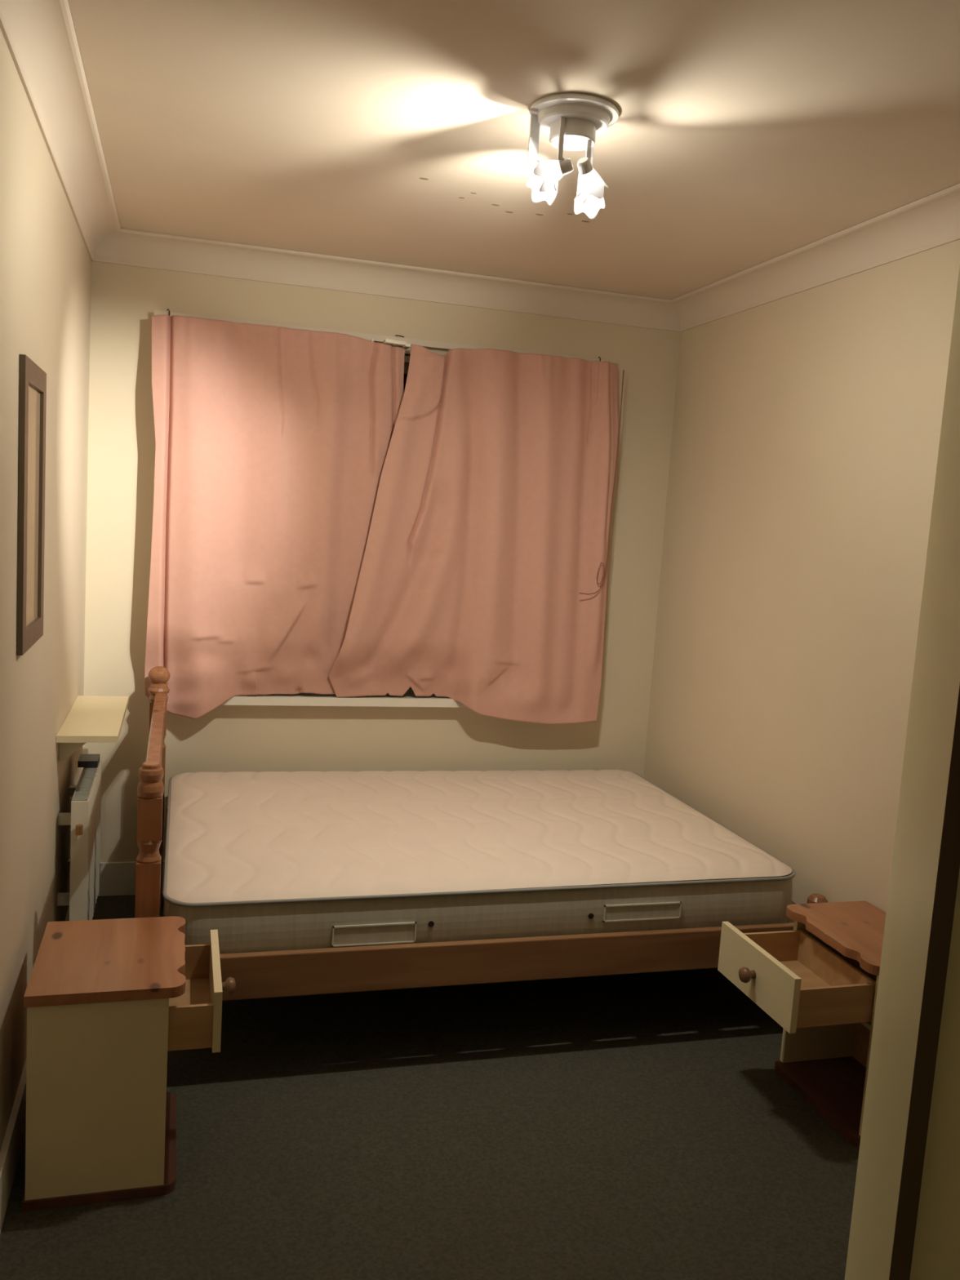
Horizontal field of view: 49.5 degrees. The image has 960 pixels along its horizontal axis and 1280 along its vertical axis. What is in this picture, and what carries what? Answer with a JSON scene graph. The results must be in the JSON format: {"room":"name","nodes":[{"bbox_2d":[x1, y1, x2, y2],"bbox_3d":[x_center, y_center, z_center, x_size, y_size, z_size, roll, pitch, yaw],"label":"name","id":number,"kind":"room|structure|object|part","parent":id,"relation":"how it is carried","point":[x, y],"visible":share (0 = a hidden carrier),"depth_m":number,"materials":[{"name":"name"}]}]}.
{"room":"bedroom","nodes":[
{"label":"bedroom","id":0,"kind":"room"},
{"bbox_2d":[0,26,91,1151],"bbox_3d":[-1.036,-0.005,2.148,0.120,2.470,3.580,2,7,-16],"label":"wall","id":1,"kind":"structure","parent":0,"point":[46,261],"depth_m":2.53,"materials":[{"name":"beige paint"}]},
{"bbox_2d":[16,354,46,655],"bbox_3d":[-1.030,-0.307,2.397,0.012,0.640,0.352,2,7,-16],"label":"picture frame","id":2,"kind":"object","parent":1,"relation":"attached to","point":[33,380],"visible":1,"depth_m":2.38,"materials":[{"name":"brown wood"}]},
{"bbox_3d":[-0.989,-0.287,2.253,0.012,0.640,0.050,2,7,-16],"label":"frame","id":3,"kind":"part","parent":2,"relation":"part of","materials":[{"name":"brown wood"}]},
{"bbox_3d":[-1.033,-0.307,2.396,0.003,0.540,0.252,2,7,-16],"label":"glass","id":4,"kind":"part","parent":2,"relation":"part of","materials":[{"name":"beige glass"}]},
{"bbox_3d":[-1.048,-0.014,2.432,0.012,0.050,0.352,2,7,-16],"label":"frame","id":5,"kind":"part","parent":2,"relation":"part of","materials":[{"name":"brown wood"}]},
{"bbox_3d":[-1.012,-0.599,2.362,0.012,0.050,0.352,2,7,-16],"label":"frame","id":6,"kind":"part","parent":2,"relation":"part of","materials":[{"name":"brown wood"}]},
{"bbox_3d":[-1.071,-0.327,2.541,0.012,0.640,0.050,2,7,-16],"label":"frame","id":7,"kind":"part","parent":2,"relation":"part of","materials":[{"name":"brown wood"}]},
{"bbox_2d":[0,906,69,1233],"bbox_3d":[-1.047,1.155,2.315,0.014,0.130,3.559,2,7,-16],"label":"baseboard","id":8,"kind":"structure","parent":1,"relation":"attached to","point":[10,1153],"depth_m":2.33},
{"bbox_2d":[0,0,120,261],"bbox_3d":[-0.855,-1.174,2.039,0.103,0.102,3.579,2,7,-16],"label":"trim","id":9,"kind":"structure","parent":1,"relation":"attached to","point":[40,35],"depth_m":2.40,"materials":[{"name":"paint"}]},
{"bbox_2d":[57,760,102,920],"bbox_3d":[-1.295,0.758,3.355,0.093,0.635,0.556,2,7,-16],"label":"radiator","id":10,"kind":"object","parent":1,"relation":"attached to","point":[84,818],"visible":0.73,"depth_m":3.17,"materials":[{"name":"white metal"}]},
{"bbox_3d":[-1.206,0.719,3.131,0.049,0.481,0.007,2,7,-16],"label":"panel","id":11,"kind":"part","parent":10,"relation":"part of","materials":[{"name":"white metal"}]},
{"bbox_2d":[71,762,99,800],"bbox_3d":[-1.262,0.445,3.344,0.042,0.008,0.500,2,7,-16],"label":"grille","id":12,"kind":"object","parent":10,"relation":"attached to","point":[85,787],"depth_m":3.28,"materials":[{"name":"grey metal"}]},
{"bbox_2d":[77,754,99,767],"bbox_3d":[-1.317,0.406,3.509,0.062,0.022,0.100,2,7,-16],"label":"box","id":13,"kind":"object","parent":10,"relation":"on","point":[84,760],"visible":1,"depth_m":3.47,"materials":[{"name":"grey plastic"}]},
{"bbox_3d":[-1.275,0.683,3.373,0.047,0.465,0.495,2,7,-16],"label":"panel","id":14,"kind":"part","parent":10,"relation":"part of","materials":[{"name":"white metal"}]},
{"bbox_3d":[-1.344,0.652,3.615,0.049,0.481,0.007,2,7,-16],"label":"panel","id":15,"kind":"part","parent":10,"relation":"part of","materials":[{"name":"white metal"}]},
{"bbox_2d":[56,695,128,760],"bbox_3d":[-1.253,0.289,3.396,0.171,0.095,0.650,2,7,-16],"label":"wall shelf","id":16,"kind":"object","parent":1,"relation":"attached to","point":[91,718],"visible":1,"depth_m":3.26,"materials":[{"name":"beige paint"}]},
{"bbox_2d":[82,261,680,862],"bbox_3d":[-0.384,-0.225,4.328,2.570,2.470,0.280,2,7,-16],"label":"wall","id":17,"kind":"structure","parent":0,"point":[124,299],"depth_m":4.12,"materials":[{"name":"beige paint"}]},
{"bbox_2d":[97,860,164,896],"bbox_3d":[-0.417,0.954,4.326,2.298,0.130,0.014,2,7,-16],"label":"baseboard","id":18,"kind":"structure","parent":17,"relation":"attached to","point":[116,878],"depth_m":4.03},
{"bbox_2d":[154,308,604,707],"bbox_3d":[-0.400,-0.469,4.173,1.760,1.456,0.302,2,7,-16],"label":"window","id":19,"kind":"structure","parent":17,"relation":"in","point":[409,699],"depth_m":4.09,"materials":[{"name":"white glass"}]},
{"bbox_2d":[144,314,404,719],"bbox_3d":[-0.771,-0.428,3.944,0.938,1.480,0.106,2,7,-16],"label":"curtain","id":20,"kind":"object","parent":19,"relation":"hanging from","point":[272,442],"visible":0.92,"depth_m":3.90,"materials":[{"name":"fabric"}]},
{"bbox_3d":[-0.416,0.237,4.266,1.620,0.034,0.202,2,7,-16],"label":"sill","id":21,"kind":"part","parent":19,"relation":"part of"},
{"bbox_3d":[-0.329,-1.151,3.994,1.760,0.053,0.102,2,7,-16],"label":"curtain rail","id":22,"kind":"part","parent":19,"relation":"part of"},
{"bbox_3d":[-0.320,-1.132,3.987,0.098,0.019,0.078,2,7,-16],"label":"overlap arm","id":23,"kind":"part","parent":19,"relation":"part of","materials":[{"name":"white metal"}]},
{"bbox_3d":[-0.051,-0.458,4.405,0.680,1.245,0.008,2,7,-16],"label":"pane","id":24,"kind":"part","parent":19,"relation":"part of","materials":[{"name":"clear glass"}]},
{"bbox_3d":[-0.332,-1.111,4.110,1.500,0.025,0.030,2,7,-16],"label":"blind rail","id":25,"kind":"part","parent":19,"relation":"part of","materials":[{"name":"beige"}]},
{"bbox_2d":[328,343,617,724],"bbox_3d":[-0.008,-0.400,4.140,1.131,1.486,0.125,2,7,-16],"label":"curtain","id":26,"kind":"object","parent":19,"relation":"hanging from","point":[490,522],"visible":1,"depth_m":4.13,"materials":[{"name":"fabric"}]},
{"bbox_2d":[579,369,624,595],"bbox_3d":[0.489,-0.631,4.187,0.122,0.903,0.012,2,7,-16],"label":"pull cord","id":27,"kind":"object","parent":26,"relation":"hanging from","point":[605,567],"visible":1,"depth_m":4.21,"materials":[{"name":"fabric"}]},
{"bbox_2d":[92,228,679,331],"bbox_3d":[-0.258,-1.372,4.004,2.329,0.102,0.103,2,7,-16],"label":"trim","id":28,"kind":"structure","parent":17,"relation":"attached to","point":[125,246],"depth_m":3.98,"materials":[{"name":"paint"}]},
{"bbox_2d":[0,893,859,1279],"bbox_3d":[0.269,1.403,1.906,2.570,0.100,5.720,2,7,-16],"label":"floor","id":29,"kind":"structure","parent":0,"point":[635,1126],"depth_m":2.57,"materials":[{"name":"grey carpet"}]},
{"bbox_2d":[22,915,235,1212],"bbox_3d":[-0.810,0.970,2.462,0.446,0.492,0.403,2,7,-16],"label":"nightstand","id":30,"kind":"object","parent":29,"relation":"on","point":[106,1002],"visible":1,"depth_m":2.28,"materials":[{"name":"beige paint"}]},
{"bbox_3d":[-0.833,0.992,2.270,0.287,0.446,0.016,2,7,-16],"label":"panel","id":31,"kind":"part","parent":30,"relation":"part of","materials":[{"name":"beige paint"}]},
{"bbox_3d":[-0.765,0.879,2.463,0.247,0.005,0.315,2,7,-16],"label":"drawer","id":32,"kind":"part","parent":30,"relation":"part of","materials":[{"name":"brown wood"}]},
{"bbox_3d":[-0.723,0.861,2.302,0.257,0.100,0.010,2,7,-16],"label":"drawer","id":33,"kind":"part","parent":30,"relation":"part of","materials":[{"name":"brown wood"}]},
{"bbox_3d":[-0.811,0.819,2.611,0.257,0.100,0.010,2,7,-16],"label":"drawer","id":34,"kind":"part","parent":30,"relation":"part of","materials":[{"name":"brown wood"}]},
{"bbox_3d":[-0.634,0.831,2.493,0.018,0.142,0.351,2,7,-16],"label":"drawer","id":35,"kind":"part","parent":30,"relation":"part of","materials":[{"name":"beige paint"}]},
{"bbox_3d":[-0.606,0.832,2.501,0.040,0.042,0.042,2,7,-16],"label":"knob","id":36,"kind":"part","parent":30,"relation":"part of","materials":[{"name":"brown wood"}]},
{"bbox_2d":[134,666,827,1000],"bbox_3d":[-0.084,0.663,3.597,2.083,0.922,1.400,2,7,-16],"label":"frame","id":37,"kind":"object","parent":29,"relation":"on","point":[313,971],"visible":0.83,"depth_m":2.90,"materials":[{"name":"brown wood"}]},
{"bbox_3d":[-0.866,0.746,2.709,0.068,0.871,0.068,2,7,-16],"label":"headboard post","id":38,"kind":"part","parent":37,"relation":"part of","materials":[{"name":"brown wood"}]},
{"bbox_3d":[-1.014,0.302,3.266,0.038,0.084,1.202,2,7,-16],"label":"rail","id":39,"kind":"part","parent":37,"relation":"part of","materials":[{"name":"brown wood"}]},
{"bbox_3d":[-1.214,0.554,3.905,0.078,0.922,0.078,2,7,-16],"label":"headboard post","id":40,"kind":"part","parent":37,"relation":"part of","materials":[{"name":"brown wood"}]},
{"bbox_2d":[162,769,795,954],"bbox_3d":[-0.086,0.697,3.598,1.914,0.190,1.343,2,7,-16],"label":"mattress","id":41,"kind":"object","parent":37,"relation":"on","point":[266,861],"visible":0.98,"depth_m":3.18,"materials":[{"name":"grey fabric"}]},
{"bbox_3d":[-0.290,0.807,2.857,0.232,0.057,0.006,2,7,-16],"label":"handle","id":42,"kind":"part","parent":41,"relation":"part of","materials":[{"name":"beige fabric"}]},
{"bbox_2d":[428,920,434,926],"bbox_3d":[-0.136,0.790,2.900,0.017,0.017,0.004,2,7,-16],"label":"air vent","id":43,"kind":"object","parent":41,"relation":"attached to","point":[431,923],"depth_m":2.90,"materials":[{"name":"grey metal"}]},
{"bbox_2d":[588,913,593,919],"bbox_3d":[0.324,0.805,3.037,0.017,0.017,0.004,2,7,-16],"label":"air vent","id":44,"kind":"object","parent":41,"relation":"attached to","point":[590,915],"depth_m":3.04,"materials":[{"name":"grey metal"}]},
{"bbox_3d":[0.481,0.804,3.084,0.248,0.050,0.006,2,7,-16],"label":"handle","id":45,"kind":"part","parent":41,"relation":"part of","materials":[{"name":"beige fabric"}]},
{"bbox_3d":[0.100,0.909,2.962,1.945,0.122,0.025,2,7,-16],"label":"rail","id":46,"kind":"part","parent":37,"relation":"part of","materials":[{"name":"brown wood"}]},
{"bbox_3d":[1.046,1.014,3.291,0.062,0.439,0.062,2,7,-16],"label":"footboard post","id":47,"kind":"part","parent":37,"relation":"part of","materials":[{"name":"brown wood"}]},
{"bbox_2d":[717,900,885,1146],"bbox_3d":[0.930,1.035,2.836,0.525,0.492,0.418,2,7,-16],"label":"nightstand","id":48,"kind":"object","parent":29,"relation":"on","point":[818,980],"visible":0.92,"depth_m":2.86,"materials":[{"name":"beige paint"}]},
{"bbox_3d":[0.706,0.884,2.752,0.040,0.042,0.042,2,7,-16],"label":"knob","id":49,"kind":"part","parent":48,"relation":"part of","materials":[{"name":"brown wood"}]},
{"bbox_3d":[0.734,0.885,2.760,0.018,0.142,0.366,2,7,-16],"label":"drawer","id":50,"kind":"part","parent":48,"relation":"part of","materials":[{"name":"beige paint"}]},
{"bbox_3d":[0.808,0.879,2.959,0.235,0.100,0.010,2,7,-16],"label":"drawer","id":51,"kind":"part","parent":48,"relation":"part of","materials":[{"name":"brown wood"}]},
{"bbox_3d":[0.847,0.941,2.800,0.225,0.005,0.330,2,7,-16],"label":"drawer","id":52,"kind":"part","parent":48,"relation":"part of","materials":[{"name":"brown wood"}]},
{"bbox_3d":[1.011,1.015,3.053,0.240,0.446,0.016,2,7,-16],"label":"panel","id":53,"kind":"part","parent":48,"relation":"part of","materials":[{"name":"beige paint"}]},
{"bbox_3d":[0.900,0.924,2.635,0.235,0.100,0.010,2,7,-16],"label":"drawer","id":54,"kind":"part","parent":48,"relation":"part of","materials":[{"name":"brown wood"}]},
{"bbox_3d":[0.962,0.905,2.828,0.010,0.100,0.330,2,7,-16],"label":"drawer","id":55,"kind":"part","parent":48,"relation":"part of","materials":[{"name":"brown wood"}]},
{"bbox_3d":[1.174,1.043,2.907,0.006,0.446,0.358,2,7,-16],"label":"panel","id":56,"kind":"part","parent":48,"relation":"part of","materials":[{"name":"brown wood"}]},
{"bbox_3d":[1.112,1.064,2.696,0.240,0.446,0.016,2,7,-16],"label":"panel","id":57,"kind":"part","parent":48,"relation":"part of","materials":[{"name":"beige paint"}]},
{"bbox_2d":[67,0,959,299],"bbox_3d":[0.429,-1.143,1.601,2.570,0.101,5.720,2,7,-16],"label":"ceiling","id":58,"kind":"structure","parent":0,"point":[746,134],"depth_m":2.45,"materials":[{"name":"paint"}]},
{"bbox_2d":[525,93,618,219],"bbox_3d":[0.206,-1.087,2.369,0.202,0.221,0.202,4,7,3],"label":"ceiling light","id":59,"kind":"object","parent":58,"relation":"attached to","point":[572,122],"visible":1,"depth_m":2.33,"materials":[{"name":"white glass"}]},
{"bbox_3d":[0.117,-1.171,2.301,0.022,0.009,0.010,1,7,-22],"label":"trim knob","id":60,"kind":"part","parent":59,"relation":"part of","materials":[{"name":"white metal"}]},
{"bbox_3d":[0.122,-1.124,2.365,0.022,0.130,0.007,2,7,-16],"label":"arm","id":61,"kind":"part","parent":59,"relation":"part of","materials":[{"name":"white metal"}]},
{"bbox_3d":[0.144,-1.036,2.373,0.077,0.080,0.070,2,7,-16],"label":"lamp shade","id":62,"kind":"part","parent":59,"relation":"part of","materials":[{"name":"white glass"}]},
{"bbox_3d":[0.148,-1.042,2.348,0.078,0.071,0.073,2,7,-16],"label":"lamp shade","id":63,"kind":"part","parent":59,"relation":"part of","materials":[{"name":"white glass"}]},
{"bbox_3d":[0.181,-1.124,2.314,0.010,0.112,0.007,2,7,-16],"label":"arm","id":64,"kind":"part","parent":59,"relation":"part of","materials":[{"name":"white metal"}]},
{"bbox_3d":[0.212,-1.180,2.357,0.202,0.033,0.202,2,7,-16],"label":"ceiling plate","id":65,"kind":"part","parent":59,"relation":"part of","materials":[{"name":"white metal"}]},
{"bbox_3d":[0.246,-1.126,2.343,0.010,0.106,0.007,2,7,-16],"label":"arm","id":66,"kind":"part","parent":59,"relation":"part of","materials":[{"name":"white metal"}]},
{"bbox_3d":[0.251,-1.016,2.393,0.068,0.080,0.074,10,9,43],"label":"lamp shade","id":67,"kind":"part","parent":59,"relation":"part of","materials":[{"name":"white glass"}]},
{"bbox_3d":[0.253,-1.031,2.410,0.020,0.034,0.027,2,7,-16],"label":"bulb","id":68,"kind":"part","parent":59,"relation":"part of","materials":[{"name":"white glass"}]},
{"bbox_3d":[0.257,-1.125,2.420,0.010,0.124,0.007,2,7,-16],"label":"arm","id":69,"kind":"part","parent":59,"relation":"part of","materials":[{"name":"white metal"}]},
{"bbox_3d":[0.256,-1.035,2.383,0.078,0.079,0.072,2,7,-16],"label":"lamp shade","id":70,"kind":"part","parent":59,"relation":"part of","materials":[{"name":"white glass"}]},
{"bbox_2d":[643,239,959,912],"bbox_3d":[1.317,0.062,2.827,0.120,2.470,3.580,2,7,-16],"label":"wall","id":71,"kind":"structure","parent":0,"point":[806,424],"depth_m":3.45,"materials":[{"name":"beige paint"}]},
{"bbox_2d":[671,182,959,332],"bbox_3d":[1.283,-1.113,2.656,0.103,0.102,3.579,2,7,-16],"label":"trim","id":72,"kind":"structure","parent":71,"relation":"attached to","point":[931,221],"depth_m":3.29,"materials":[{"name":"paint"}]},
{"bbox_3d":[0.641,0.271,0.729,2.570,2.470,0.110,2,7,-16],"label":"wall","id":73,"kind":"structure","parent":0,"visible":0},
{"bbox_2d":[844,264,959,1279],"bbox_3d":[0.177,0.415,0.776,1.456,2.115,0.479,-2,9,-41],"label":"door","id":74,"kind":"structure","parent":73,"relation":"in","point":[905,1223],"depth_m":0.80,"materials":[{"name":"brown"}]}
]}

